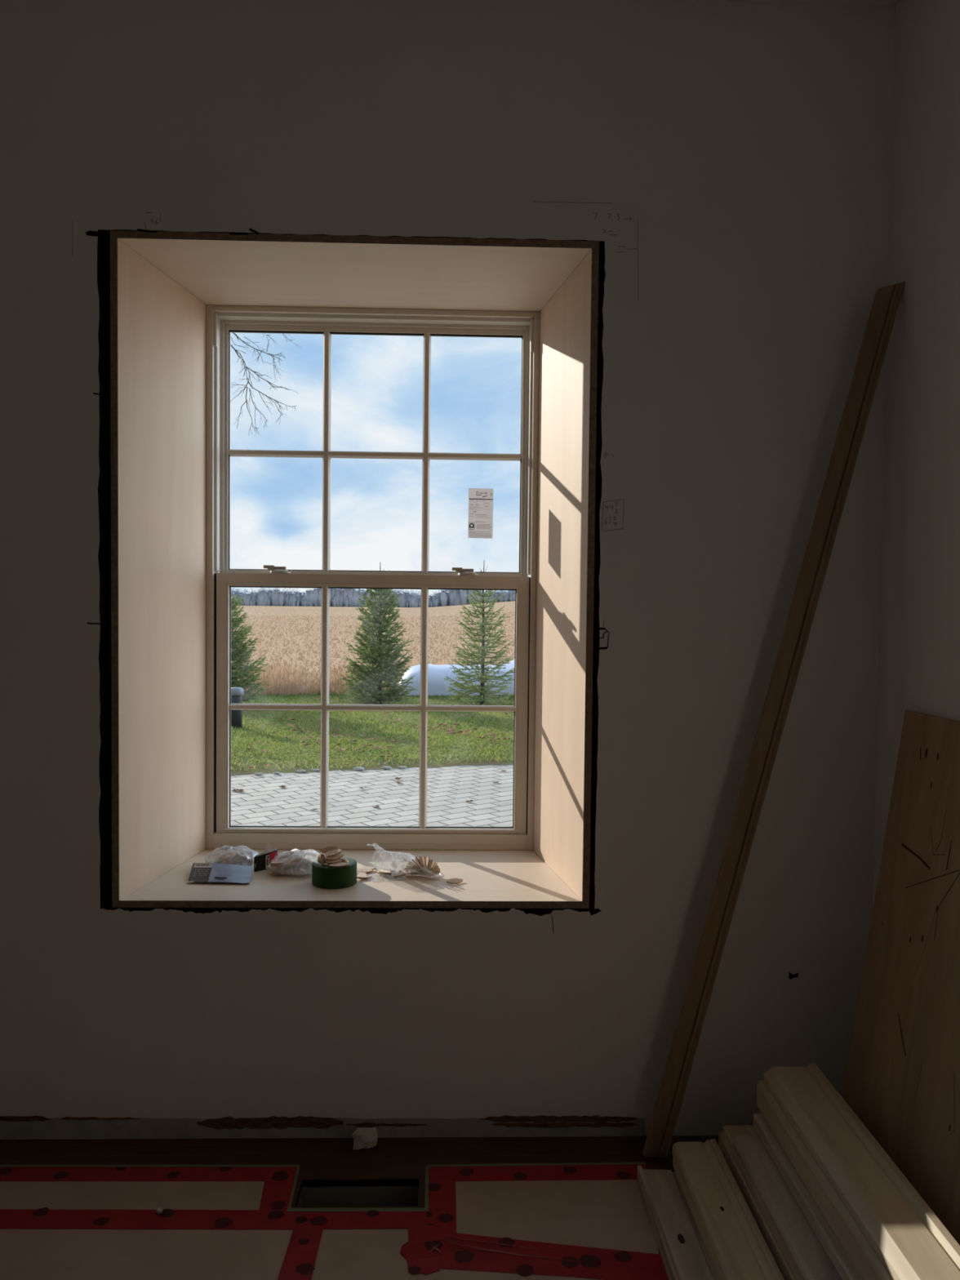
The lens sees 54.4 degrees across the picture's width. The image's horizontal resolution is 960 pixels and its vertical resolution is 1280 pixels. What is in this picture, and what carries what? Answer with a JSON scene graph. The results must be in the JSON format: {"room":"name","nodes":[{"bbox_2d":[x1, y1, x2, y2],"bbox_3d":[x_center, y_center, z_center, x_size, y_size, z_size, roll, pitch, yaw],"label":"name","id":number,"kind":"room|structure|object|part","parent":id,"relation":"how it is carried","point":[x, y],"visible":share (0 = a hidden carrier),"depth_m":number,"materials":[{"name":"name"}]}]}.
{"room":"building under construction","nodes":[
{"label":"building under construction","id":0,"kind":"room"},
{"bbox_2d":[0,1135,718,1254],"bbox_3d":[-1.099,1.415,0.127,4.837,0.020,5.700,1,2,-2],"label":"floor","id":1,"kind":"structure","parent":0,"point":[396,1158],"depth_m":2.42,"materials":[{"name":"brown wood"}]},
{"bbox_2d":[0,1164,266,1209],"bbox_3d":[-1.403,1.327,2.252,1.900,0.004,0.209,1,2,-1],"label":"board","id":2,"kind":"object","parent":1,"relation":"on","point":[56,1195],"depth_m":2.27,"materials":[{"name":"wood"}]},
{"bbox_3d":[-1.078,1.326,2.319,1.248,0.001,0.074,1,2,-2],"label":"red tape strip","id":3,"kind":"part","parent":2,"relation":"part of","materials":[{"name":"red plastic"}]},
{"bbox_2d":[0,1207,288,1229],"bbox_3d":[-1.036,1.332,2.151,1.187,0.001,0.076,1,2,-1],"label":"tape strip","id":4,"kind":"object","parent":1,"relation":"on","point":[41,1218],"visible":1,"depth_m":2.15,"materials":[{"name":"red plastic"}]},
{"bbox_2d":[155,1207,163,1213],"bbox_3d":[-0.747,1.328,2.172,0.016,0.012,0.013,1,2,8],"label":"crumb","id":5,"kind":"object","parent":4,"relation":"on","point":[159,1210],"visible":1,"depth_m":2.17,"materials":[{"name":"white"}]},
{"bbox_2d":[0,1228,293,1279],"bbox_3d":[-0.995,1.343,1.902,1.203,0.003,0.507,1,2,-2],"label":"board","id":6,"kind":"object","parent":1,"relation":"on","point":[25,1254],"visible":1,"depth_m":2.04,"materials":[{"name":"wood"}]},
{"bbox_2d":[0,1164,298,1166],"bbox_3d":[-1.083,1.324,2.350,1.250,0.001,0.008,1,2,-1],"label":"tape","id":7,"kind":"object","parent":1,"relation":"on","point":[0,1165],"visible":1,"depth_m":2.35,"materials":[{"name":"grey"}]},
{"bbox_2d":[258,1166,297,1209],"bbox_3d":[-0.493,1.334,2.268,0.083,0.001,0.183,1,2,-2],"label":"tape strip","id":8,"kind":"object","parent":1,"relation":"on","point":[279,1180],"visible":1,"depth_m":2.27,"materials":[{"name":"red plastic"}]},
{"bbox_2d":[288,1166,299,1208],"bbox_3d":[-0.453,1.333,2.276,0.007,0.001,0.163,0,2,-3],"label":"tape","id":9,"kind":"object","parent":1,"relation":"on","point":[298,1167],"visible":1,"depth_m":2.27,"materials":[{"name":"grey"}]},
{"bbox_2d":[295,1179,418,1207],"bbox_3d":[-0.296,1.452,2.268,0.290,0.216,0.109,1,2,-2],"label":"floor vent","id":10,"kind":"object","parent":1,"relation":"in","point":[325,1196],"visible":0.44,"depth_m":2.32,"materials":[{"name":"grey metal"}]},
{"bbox_2d":[286,1208,428,1211],"bbox_3d":[-0.287,1.338,2.192,0.333,0.001,0.012,1,2,-1],"label":"tape","id":11,"kind":"object","parent":1,"relation":"on","point":[288,1209],"visible":1,"depth_m":2.19,"materials":[{"name":"grey"}]},
{"bbox_2d":[351,1127,377,1149],"bbox_3d":[-0.300,1.302,2.442,0.066,0.062,0.042,1,2,-2],"label":"paper scrap","id":12,"kind":"object","parent":1,"relation":"on","point":[363,1138],"visible":1,"depth_m":2.43,"materials":[{"name":"white paper"}]},
{"bbox_2d":[424,1166,428,1208],"bbox_3d":[-0.130,1.337,2.282,0.009,0.001,0.163,1,2,-3],"label":"tape","id":13,"kind":"object","parent":1,"relation":"on","point":[426,1194],"visible":1,"depth_m":2.27,"materials":[{"name":"grey"}]},
{"bbox_2d":[426,1166,456,1232],"bbox_3d":[-0.098,1.340,2.231,0.084,0.001,0.271,1,2,-2],"label":"tape strip","id":14,"kind":"object","parent":1,"relation":"on","point":[442,1211],"visible":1,"depth_m":2.23,"materials":[{"name":"red plastic"}]},
{"bbox_2d":[277,1209,668,1279],"bbox_3d":[-0.012,1.350,1.931,0.871,0.009,0.534,1,2,-2],"label":"board","id":15,"kind":"object","parent":1,"relation":"on","point":[343,1254],"depth_m":2.04,"materials":[{"name":"wood"}]},
{"bbox_3d":[-0.391,1.342,2.023,0.076,0.001,0.222,1,2,-2],"label":"red tape strip","id":16,"kind":"part","parent":15,"relation":"part of","materials":[{"name":"red plastic"}]},
{"bbox_3d":[-0.288,1.339,2.157,0.332,0.001,0.066,1,2,-2],"label":"red tape strip","id":17,"kind":"part","parent":15,"relation":"part of","materials":[{"name":"red plastic"}]},
{"bbox_3d":[-0.128,1.344,2.060,0.095,0.008,0.158,1,2,-2],"label":"red tape strip","id":18,"kind":"part","parent":15,"relation":"part of","materials":[{"name":"red plastic"}]},
{"bbox_3d":[0.154,1.348,2.032,0.522,0.006,0.117,1,2,7],"label":"red tape strip","id":19,"kind":"part","parent":15,"relation":"part of","materials":[{"name":"red plastic"}]},
{"bbox_2d":[426,1161,645,1166],"bbox_3d":[0.144,1.336,2.378,0.560,0.001,0.009,1,2,-2],"label":"tape","id":20,"kind":"object","parent":1,"relation":"on","point":[642,1162],"visible":1,"depth_m":2.38,"materials":[{"name":"grey"}]},
{"bbox_2d":[432,1164,658,1253],"bbox_3d":[0.153,1.345,2.205,0.550,0.004,0.353,1,2,-2],"label":"board","id":21,"kind":"object","parent":1,"relation":"on","point":[606,1214],"depth_m":2.22,"materials":[{"name":"wood"}]},
{"bbox_3d":[0.149,1.338,2.346,0.550,0.001,0.070,1,2,-2],"label":"red tape strip","id":22,"kind":"part","parent":21,"relation":"part of","materials":[{"name":"red plastic"}]},
{"bbox_2d":[636,1165,717,1279],"bbox_3d":[0.472,1.353,1.418,0.114,0.040,1.795,1,2,-2],"label":"board","id":23,"kind":"object","parent":1,"relation":"on","point":[682,1251],"visible":0.82,"depth_m":2.10,"materials":[{"name":"brown"}]},
{"bbox_2d":[642,281,904,1157],"bbox_3d":[0.752,0.213,2.403,0.632,2.256,0.024,1,2,-3],"label":"plank","id":24,"kind":"object","parent":1,"relation":"on","point":[886,299],"visible":1,"depth_m":2.39,"materials":[{"name":"brown wood"}]},
{"bbox_2d":[842,710,959,1244],"bbox_3d":[0.992,0.790,1.513,0.174,1.182,1.620,1,2,-2],"label":"plywood sheet","id":25,"kind":"object","parent":1,"relation":"on","point":[902,1082],"visible":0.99,"depth_m":2.09,"materials":[{"name":"brown wood"}]},
{"bbox_3d":[0.688,1.357,1.527,0.312,0.030,1.800,1,2,-2],"label":"board","id":26,"kind":"object","parent":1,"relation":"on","visible":0},
{"bbox_2d":[672,1155,722,1279],"bbox_3d":[0.677,1.327,1.431,0.340,0.033,1.810,1,2,-2],"label":"board","id":27,"kind":"object","parent":26,"relation":"on","point":[677,1173],"visible":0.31,"depth_m":2.09,"materials":[{"name":"brown"}]},
{"bbox_2d":[672,1138,784,1279],"bbox_3d":[0.557,1.290,1.421,0.108,0.038,1.800,1,2,-2],"label":"board","id":28,"kind":"object","parent":27,"relation":"on","point":[740,1250],"visible":1,"depth_m":2.04,"materials":[{"name":"brown"}]},
{"bbox_2d":[718,1131,795,1279],"bbox_3d":[0.733,1.289,1.491,0.215,0.039,1.730,1,2,-2],"label":"board","id":29,"kind":"object","parent":27,"relation":"on","point":[787,1274],"visible":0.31,"depth_m":2.06,"materials":[{"name":"brown"}]},
{"bbox_2d":[723,1124,801,1279],"bbox_3d":[0.735,1.254,1.450,0.213,0.032,1.750,1,2,-2],"label":"board","id":30,"kind":"object","parent":29,"relation":"on","point":[730,1132],"visible":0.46,"depth_m":2.13,"materials":[{"name":"brown"}]},
{"bbox_2d":[732,1135,842,1279],"bbox_3d":[0.679,1.222,1.376,0.104,0.033,1.708,1,2,-2],"label":"board","id":31,"kind":"object","parent":30,"relation":"on","point":[807,1254],"visible":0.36,"depth_m":1.95,"materials":[{"name":"brown"}]},
{"bbox_3d":[0.793,1.224,1.420,0.110,0.030,1.790,1,2,-2],"label":"board","id":32,"kind":"object","parent":30,"relation":"on","visible":0},
{"bbox_2d":[752,1113,862,1279],"bbox_3d":[0.767,1.191,1.392,0.164,0.029,1.738,1,2,-2],"label":"board","id":33,"kind":"object","parent":32,"relation":"on","point":[841,1260],"visible":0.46,"depth_m":1.93,"materials":[{"name":"brown wood"}]},
{"bbox_2d":[756,1079,893,1279],"bbox_3d":[0.767,1.142,1.409,0.124,0.065,1.775,1,2,-2],"label":"board","id":34,"kind":"object","parent":33,"relation":"on","point":[856,1246],"visible":0.32,"depth_m":1.89,"materials":[{"name":"brown"}]},
{"bbox_2d":[763,1063,959,1279],"bbox_3d":[0.783,1.087,1.402,0.130,0.043,1.764,1,2,-2],"label":"board","id":35,"kind":"object","parent":34,"relation":"on","point":[908,1238],"visible":1,"depth_m":1.83,"materials":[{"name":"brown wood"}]},
{"bbox_2d":[231,686,514,775],"bbox_3d":[-1.411,1.228,13.983,16.000,0.090,11.786,1,2,-2],"label":"ground","id":36,"kind":"structure","parent":0,"point":[446,763],"depth_m":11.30,"materials":[{"name":"green plant"}]},
{"bbox_2d":[231,687,243,728],"bbox_3d":[-3.427,0.948,13.111,0.210,0.565,0.210,1,2,-2],"label":"post","id":37,"kind":"object","parent":36,"relation":"on","point":[237,693],"visible":0.84,"depth_m":13.04,"materials":[{"name":"grey metal"}]},
{"bbox_2d":[231,594,268,702],"bbox_3d":[-4.366,0.118,16.058,1.445,2.050,1.460,0,2,-27],"label":"spruce tree","id":38,"kind":"object","parent":36,"relation":"on","point":[238,660],"visible":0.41,"depth_m":15.98,"materials":[{"name":"green plant"}]},
{"bbox_2d":[231,332,302,435],"bbox_3d":[-3.874,-2.586,11.320,3.406,7.856,0.838,1,2,-2],"label":"bare tree","id":39,"kind":"object","parent":36,"relation":"on","point":[237,337],"visible":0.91,"depth_m":11.22,"materials":[{"name":"brown plant"}]},
{"bbox_2d":[296,769,306,773],"bbox_3d":[-1.900,1.393,9.921,0.102,0.034,0.055,1,2,-2],"label":"edge stone","id":40,"kind":"object","parent":36,"relation":"on","point":[298,771],"visible":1,"depth_m":9.90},
{"bbox_2d":[231,661,391,695],"bbox_3d":[-3.768,0.748,18.397,4.036,0.669,1.602,1,2,-2],"label":"dry reeds","id":41,"kind":"object","parent":36,"relation":"on","point":[282,682],"visible":0.34,"depth_m":17.88,"materials":[{"name":"beige plant"}]},
{"bbox_2d":[231,764,513,826],"bbox_3d":[-1.227,1.553,7.431,26.000,0.100,8.510,1,2,-2],"label":"pavers","id":42,"kind":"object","parent":36,"relation":"on","point":[263,802],"depth_m":8.65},
{"bbox_2d":[254,772,262,775],"bbox_3d":[-2.309,1.399,9.738,0.088,0.033,0.052,1,2,-2],"label":"edge stone","id":43,"kind":"object","parent":42,"relation":"on","point":[256,773],"visible":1,"depth_m":9.72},
{"bbox_2d":[353,766,364,770],"bbox_3d":[-1.306,1.389,10.082,0.124,0.046,0.072,1,2,-2],"label":"edge stone","id":44,"kind":"object","parent":42,"relation":"on","point":[357,768],"visible":1,"depth_m":10.06,"materials":[{"name":"grey stone"}]},
{"bbox_2d":[381,765,391,769],"bbox_3d":[-1.019,1.394,10.181,0.114,0.037,0.058,1,2,-2],"label":"edge stone","id":45,"kind":"object","parent":42,"relation":"on","point":[386,767],"visible":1,"depth_m":10.16,"materials":[{"name":"grey stone"}]},
{"bbox_2d":[398,765,406,768],"bbox_3d":[-0.848,1.396,10.233,0.092,0.032,0.051,1,2,-2],"label":"edge stone","id":46,"kind":"object","parent":42,"relation":"on","point":[400,766],"visible":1,"depth_m":10.22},
{"bbox_2d":[337,564,417,704],"bbox_3d":[-1.787,-0.109,16.429,1.405,2.520,1.402,0,2,-16],"label":"spruce tree","id":47,"kind":"object","parent":36,"relation":"on","point":[378,652],"visible":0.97,"depth_m":16.25,"materials":[{"name":"green plant"}]},
{"bbox_2d":[244,710,513,768],"bbox_3d":[-1.256,1.219,12.670,7.851,0.119,5.777,1,2,-2],"label":"leaf litter","id":48,"kind":"object","parent":36,"relation":"on","point":[289,724],"visible":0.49,"depth_m":12.12,"materials":[{"name":"brown plant"}]},
{"bbox_2d":[398,660,514,696],"bbox_3d":[1.047,0.709,18.832,5.480,0.854,1.500,1,2,-2],"label":"tube","id":49,"kind":"object","parent":36,"relation":"on","point":[436,673],"visible":0.18,"depth_m":18.11,"materials":[{"name":"white plastic"}]},
{"bbox_2d":[443,564,515,705],"bbox_3d":[0.050,-0.078,16.528,1.304,2.674,1.458,-1,2,-38],"label":"spruce tree","id":50,"kind":"object","parent":36,"relation":"on","point":[481,690],"visible":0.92,"depth_m":16.47,"materials":[{"name":"green plant"}]},
{"bbox_2d":[232,600,515,663],"bbox_3d":[-4.753,-11.610,170.794,289.968,14.890,303.000,1,2,-2],"label":"ground","id":51,"kind":"structure","parent":0,"point":[281,611],"depth_m":160.98,"materials":[{"name":"beige soil"}]},
{"bbox_2d":[231,611,515,687],"bbox_3d":[-8.403,-1.899,64.930,61.448,2.661,90.697,1,2,-2],"label":"crop field","id":52,"kind":"object","parent":51,"relation":"on","point":[308,651],"visible":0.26,"depth_m":42.60,"materials":[{"name":"beige plant"}]},
{"bbox_2d":[231,586,515,607],"bbox_3d":[-8.637,-18.087,307.929,223.044,15.798,15.276,1,2,-2],"label":"woods","id":53,"kind":"object","parent":51,"relation":"on","point":[338,597],"visible":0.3,"depth_m":301.33,"materials":[{"name":"grey plant"}]},
{"bbox_2d":[0,0,895,1139],"bbox_3d":[-1.160,-0.087,2.770,5.037,3.600,0.693,1,2,-2],"label":"wall","id":54,"kind":"structure","parent":0,"point":[728,164],"depth_m":2.46,"materials":[{"name":"paint"}]},
{"bbox_2d":[110,231,205,907],"bbox_3d":[-0.914,-0.182,2.691,0.019,1.758,0.534,1,2,8],"label":"trim","id":55,"kind":"structure","parent":54,"relation":"attached to","point":[157,326],"depth_m":2.63,"materials":[{"name":"brown wood"}]},
{"bbox_2d":[112,848,588,908],"bbox_3d":[-0.346,0.692,2.737,1.261,0.019,0.523,1,2,-2],"label":"windowsill","id":56,"kind":"structure","parent":54,"relation":"attached to","point":[492,879],"depth_m":2.58,"materials":[{"name":"brown wood"}]},
{"bbox_2d":[187,844,258,884],"bbox_3d":[-0.745,0.649,2.728,0.195,0.058,0.252,1,2,-2],"label":"bag","id":57,"kind":"object","parent":56,"relation":"on","point":[208,871],"visible":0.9,"depth_m":2.70,"materials":[{"name":"clear plastic"}]},
{"bbox_2d":[253,843,277,871],"bbox_3d":[-0.634,0.641,2.765,0.084,0.076,0.019,-1,3,-38],"label":"box","id":58,"kind":"object","parent":56,"relation":"on","point":[262,860],"visible":0.89,"depth_m":2.75,"materials":[{"name":"black cardboard"}]},
{"bbox_2d":[266,848,319,875],"bbox_3d":[-0.537,0.648,2.733,0.178,0.064,0.115,1,2,-2],"label":"bag","id":59,"kind":"object","parent":56,"relation":"on","point":[300,868],"visible":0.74,"depth_m":2.69,"materials":[{"name":"clear plastic"}]},
{"bbox_2d":[270,861,284,864],"bbox_3d":[-0.579,0.644,2.698,0.054,0.008,0.023,1,2,0],"label":"biscuit","id":60,"kind":"object","parent":59,"relation":"in","point":[277,862],"visible":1,"depth_m":2.69,"materials":[{"name":"brown wood"}]},
{"bbox_2d":[270,871,286,875],"bbox_3d":[-0.579,0.674,2.699,0.054,0.007,0.023,0,2,-12],"label":"biscuit","id":61,"kind":"object","parent":59,"relation":"in","point":[278,873],"visible":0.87,"depth_m":2.69,"materials":[{"name":"brown wood"}]},
{"bbox_2d":[270,869,287,871],"bbox_3d":[-0.579,0.666,2.699,0.054,0.007,0.023,0,2,-11],"label":"biscuit","id":62,"kind":"object","parent":59,"relation":"in","point":[271,870],"visible":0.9,"depth_m":2.69,"materials":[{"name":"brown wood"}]},
{"bbox_2d":[270,864,288,866],"bbox_3d":[-0.579,0.651,2.698,0.054,0.006,0.023,0,2,-5],"label":"biscuit","id":63,"kind":"object","parent":59,"relation":"in","point":[273,865],"visible":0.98,"depth_m":2.69,"materials":[{"name":"brown wood"}]},
{"bbox_2d":[311,857,356,888],"bbox_3d":[-0.411,0.656,2.636,0.126,0.058,0.126,1,2,-2],"label":"tape roll","id":64,"kind":"object","parent":56,"relation":"on","point":[324,877],"visible":0.88,"depth_m":2.58,"materials":[{"name":"green plastic"}]},
{"bbox_2d":[319,858,328,865],"bbox_3d":[-0.436,0.620,2.620,0.012,0.024,0.053,1,2,19],"label":"biscuit","id":65,"kind":"object","parent":64,"relation":"on","point":[321,860],"visible":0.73,"depth_m":2.60,"materials":[{"name":"brown wood"}]},
{"bbox_2d":[322,858,342,863],"bbox_3d":[-0.413,0.619,2.609,0.054,0.008,0.023,0,2,-5],"label":"biscuit","id":66,"kind":"object","parent":64,"relation":"on","point":[338,860],"visible":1,"depth_m":2.60,"materials":[{"name":"brown wood"}]},
{"bbox_2d":[326,853,344,860],"bbox_3d":[-0.407,0.608,2.616,0.054,0.013,0.023,0,2,-19],"label":"biscuit","id":67,"kind":"object","parent":66,"relation":"on","point":[339,855],"visible":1,"depth_m":2.61,"materials":[{"name":"brown wood"}]},
{"bbox_2d":[324,849,342,857],"bbox_3d":[-0.415,0.599,2.622,0.053,0.018,0.023,0,2,-8],"label":"biscuit","id":68,"kind":"object","parent":67,"relation":"on","point":[331,853],"visible":1,"depth_m":2.62,"materials":[{"name":"brown wood"}]},
{"bbox_2d":[328,862,347,867],"bbox_3d":[-0.394,0.625,2.589,0.054,0.006,0.023,0,2,-9],"label":"biscuit","id":69,"kind":"object","parent":64,"relation":"on","point":[338,864],"visible":1,"depth_m":2.58,"materials":[{"name":"brown wood"}]},
{"label":"biscuit","id":70,"kind":"object","parent":64,"relation":"on","visible":0},
{"bbox_2d":[317,853,328,861],"bbox_3d":[-0.441,0.610,2.618,0.009,0.024,0.054,-1,2,-36],"label":"biscuit","id":71,"kind":"object","parent":70,"relation":"on","point":[323,854],"visible":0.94,"depth_m":2.61,"materials":[{"name":"brown wood"}]},
{"label":"biscuit","id":72,"kind":"object","parent":64,"relation":"on","visible":0},
{"bbox_2d":[320,846,338,853],"bbox_3d":[-0.427,0.595,2.639,0.054,0.023,0.014,0,2,-6],"label":"biscuit","id":73,"kind":"object","parent":72,"relation":"on","point":[325,850],"visible":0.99,"depth_m":2.64,"materials":[{"name":"brown wood"}]},
{"bbox_2d":[356,870,367,874],"bbox_3d":[-0.347,0.678,2.718,0.023,0.011,0.054,2,2,34],"label":"biscuit","id":74,"kind":"object","parent":56,"relation":"on","point":[357,871],"visible":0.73,"depth_m":2.72,"materials":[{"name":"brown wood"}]},
{"bbox_2d":[356,872,368,875],"bbox_3d":[-0.347,0.679,2.698,0.054,0.006,0.023,2,2,30],"label":"biscuit","id":75,"kind":"object","parent":56,"relation":"on","point":[359,873],"visible":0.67,"depth_m":2.69,"materials":[{"name":"brown wood"}]},
{"bbox_2d":[356,875,372,878],"bbox_3d":[-0.335,0.679,2.679,0.054,0.009,0.023,0,2,-27],"label":"biscuit","id":76,"kind":"object","parent":56,"relation":"on","point":[357,876],"visible":0.87,"depth_m":2.67,"materials":[{"name":"brown wood"}]},
{"bbox_2d":[356,868,373,872],"bbox_3d":[-0.340,0.677,2.739,0.054,0.008,0.023,0,2,-16],"label":"biscuit","id":77,"kind":"object","parent":56,"relation":"on","point":[367,870],"visible":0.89,"depth_m":2.74,"materials":[{"name":"brown wood"}]},
{"bbox_2d":[357,866,375,870],"bbox_3d":[-0.335,0.677,2.760,0.054,0.008,0.023,1,2,-2],"label":"biscuit","id":78,"kind":"object","parent":56,"relation":"on","point":[367,867],"visible":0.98,"depth_m":2.76,"materials":[{"name":"brown wood"}]},
{"bbox_2d":[365,843,441,881],"bbox_3d":[-0.234,0.641,2.721,0.248,0.085,0.150,1,2,-2],"label":"bag","id":79,"kind":"object","parent":56,"relation":"on","point":[394,865],"visible":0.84,"depth_m":2.70,"materials":[{"name":"clear plastic"}]},
{"bbox_2d":[377,870,391,874],"bbox_3d":[-0.279,0.675,2.711,0.054,0.010,0.023,2,2,32],"label":"biscuit","id":80,"kind":"object","parent":79,"relation":"in","point":[378,872],"visible":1,"depth_m":2.70,"materials":[{"name":"brown wood"}]},
{"bbox_2d":[379,868,392,871],"bbox_3d":[-0.276,0.674,2.731,0.054,0.009,0.023,2,3,41],"label":"biscuit","id":81,"kind":"object","parent":79,"relation":"in","point":[387,869],"visible":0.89,"depth_m":2.73,"materials":[{"name":"brown wood"}]},
{"bbox_2d":[384,870,397,877],"bbox_3d":[-0.258,0.678,2.704,0.054,0.010,0.023,2,3,40],"label":"biscuit","id":82,"kind":"object","parent":79,"relation":"in","point":[390,875],"visible":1,"depth_m":2.69,"materials":[{"name":"brown wood"}]},
{"bbox_2d":[393,871,409,876],"bbox_3d":[-0.226,0.676,2.696,0.054,0.009,0.023,-1,2,-31],"label":"biscuit","id":83,"kind":"object","parent":79,"relation":"in","point":[405,873],"visible":0.96,"depth_m":2.69,"materials":[{"name":"brown wood"}]},
{"bbox_2d":[404,867,418,874],"bbox_3d":[-0.192,0.671,2.706,0.051,0.023,0.022,1,2,6],"label":"biscuit","id":84,"kind":"object","parent":79,"relation":"in","point":[411,870],"visible":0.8,"depth_m":2.70,"materials":[{"name":"brown wood"}]},
{"bbox_2d":[408,862,422,873],"bbox_3d":[-0.186,0.661,2.705,0.038,0.040,0.021,1,2,19],"label":"biscuit","id":85,"kind":"object","parent":79,"relation":"in","point":[413,865],"visible":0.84,"depth_m":2.70,"materials":[{"name":"brown wood"}]},
{"bbox_2d":[411,858,421,871],"bbox_3d":[-0.182,0.658,2.710,0.030,0.046,0.023,1,2,18],"label":"biscuit","id":86,"kind":"object","parent":79,"relation":"in","point":[412,860],"visible":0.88,"depth_m":2.70,"materials":[{"name":"brown wood"}]},
{"bbox_2d":[414,856,421,868],"bbox_3d":[-0.177,0.656,2.713,0.027,0.051,0.014,2,3,41],"label":"biscuit","id":87,"kind":"object","parent":79,"relation":"in","point":[417,860],"visible":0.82,"depth_m":2.71,"materials":[{"name":"brown wood"}]},
{"bbox_2d":[418,856,423,872],"bbox_3d":[-0.171,0.654,2.706,0.010,0.054,0.024,-1,3,-39],"label":"biscuit","id":88,"kind":"object","parent":79,"relation":"in","point":[420,857],"visible":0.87,"depth_m":2.70,"materials":[{"name":"brown wood"}]},
{"bbox_2d":[422,856,426,871],"bbox_3d":[-0.164,0.654,2.710,0.006,0.053,0.024,-1,2,-34],"label":"biscuit","id":89,"kind":"object","parent":79,"relation":"in","point":[424,859],"visible":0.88,"depth_m":2.70,"materials":[{"name":"brown wood"}]},
{"bbox_2d":[426,856,429,866],"bbox_3d":[-0.158,0.656,2.713,0.024,0.051,0.021,1,2,23],"label":"biscuit","id":90,"kind":"object","parent":79,"relation":"in","point":[427,858],"visible":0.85,"depth_m":2.71,"materials":[{"name":"brown wood"}]},
{"bbox_2d":[424,859,433,872],"bbox_3d":[-0.153,0.658,2.706,0.031,0.047,0.020,2,2,26],"label":"biscuit","id":91,"kind":"object","parent":79,"relation":"in","point":[430,863],"visible":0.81,"depth_m":2.70,"materials":[{"name":"brown wood"}]},
{"bbox_2d":[426,865,438,874],"bbox_3d":[-0.144,0.668,2.707,0.049,0.028,0.022,1,2,6],"label":"biscuit","id":92,"kind":"object","parent":79,"relation":"in","point":[436,867],"visible":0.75,"depth_m":2.70,"materials":[{"name":"brown wood"}]},
{"bbox_2d":[429,861,435,870],"bbox_3d":[-0.149,0.662,2.711,0.038,0.040,0.020,2,2,25],"label":"biscuit","id":93,"kind":"object","parent":79,"relation":"in","point":[433,862],"visible":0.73,"depth_m":2.70,"materials":[{"name":"brown wood"}]},
{"bbox_2d":[429,870,439,875],"bbox_3d":[-0.142,0.675,2.707,0.054,0.017,0.022,1,2,1],"label":"biscuit","id":94,"kind":"object","parent":79,"relation":"in","point":[437,872],"visible":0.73,"depth_m":2.70,"materials":[{"name":"brown wood"}]},
{"bbox_2d":[446,878,462,884],"bbox_3d":[-0.072,0.682,2.643,0.054,0.011,0.023,-1,2,-33],"label":"biscuit","id":95,"kind":"object","parent":56,"relation":"on","point":[452,881],"visible":1,"depth_m":2.64,"materials":[{"name":"brown wood"}]},
{"bbox_2d":[110,230,599,311],"bbox_3d":[-0.327,-1.046,2.677,1.261,0.019,0.523,1,2,-2],"label":"jamb","id":96,"kind":"object","parent":54,"relation":"attached to","point":[217,268],"depth_m":2.60,"materials":[{"name":"brown wood"}]},
{"bbox_2d":[205,305,540,849],"bbox_3d":[-0.345,-0.188,3.036,1.050,1.720,0.140,1,2,-2],"label":"window","id":97,"kind":"structure","parent":54,"relation":"in","point":[221,320],"depth_m":3.00,"materials":[{"name":"beige paint"}]},
{"bbox_3d":[-0.345,0.207,3.013,0.998,0.834,0.042,1,2,-2],"label":"sash","id":98,"kind":"part","parent":97,"relation":"part of","materials":[{"name":"beige paint"}]},
{"bbox_3d":[-0.339,-0.606,3.035,0.997,0.836,0.043,1,2,-2],"label":"sash","id":99,"kind":"part","parent":97,"relation":"part of","materials":[{"name":"beige paint"}]},
{"bbox_2d":[467,488,493,538],"bbox_3d":[0.002,-0.414,3.050,0.081,0.164,0.001,1,2,-2],"label":"window sticker","id":100,"kind":"object","parent":97,"relation":"attached to","point":[480,500],"visible":1,"depth_m":3.05,"materials":[{"name":"paper"}]},
{"bbox_2d":[533,241,599,907],"bbox_3d":[0.241,-0.171,2.723,0.019,1.758,0.533,0,2,-11],"label":"trim","id":101,"kind":"structure","parent":54,"relation":"attached to","point":[568,335],"depth_m":2.65,"materials":[{"name":"brown wood"}]},
{"bbox_2d":[691,0,899,6],"bbox_3d":[-1.059,-1.685,-0.219,4.837,0.200,5.220,1,2,-2],"label":"ceiling","id":102,"kind":"structure","parent":0,"point":[859,2],"depth_m":2.42,"materials":[{"name":"paint"}]},
{"bbox_2d":[872,0,959,908],"bbox_3d":[1.231,-0.075,0.242,0.200,3.000,5.500,1,2,-2],"label":"wall","id":103,"kind":"structure","parent":0,"point":[919,668],"depth_m":2.28,"materials":[{"name":"paint"}]}
]}

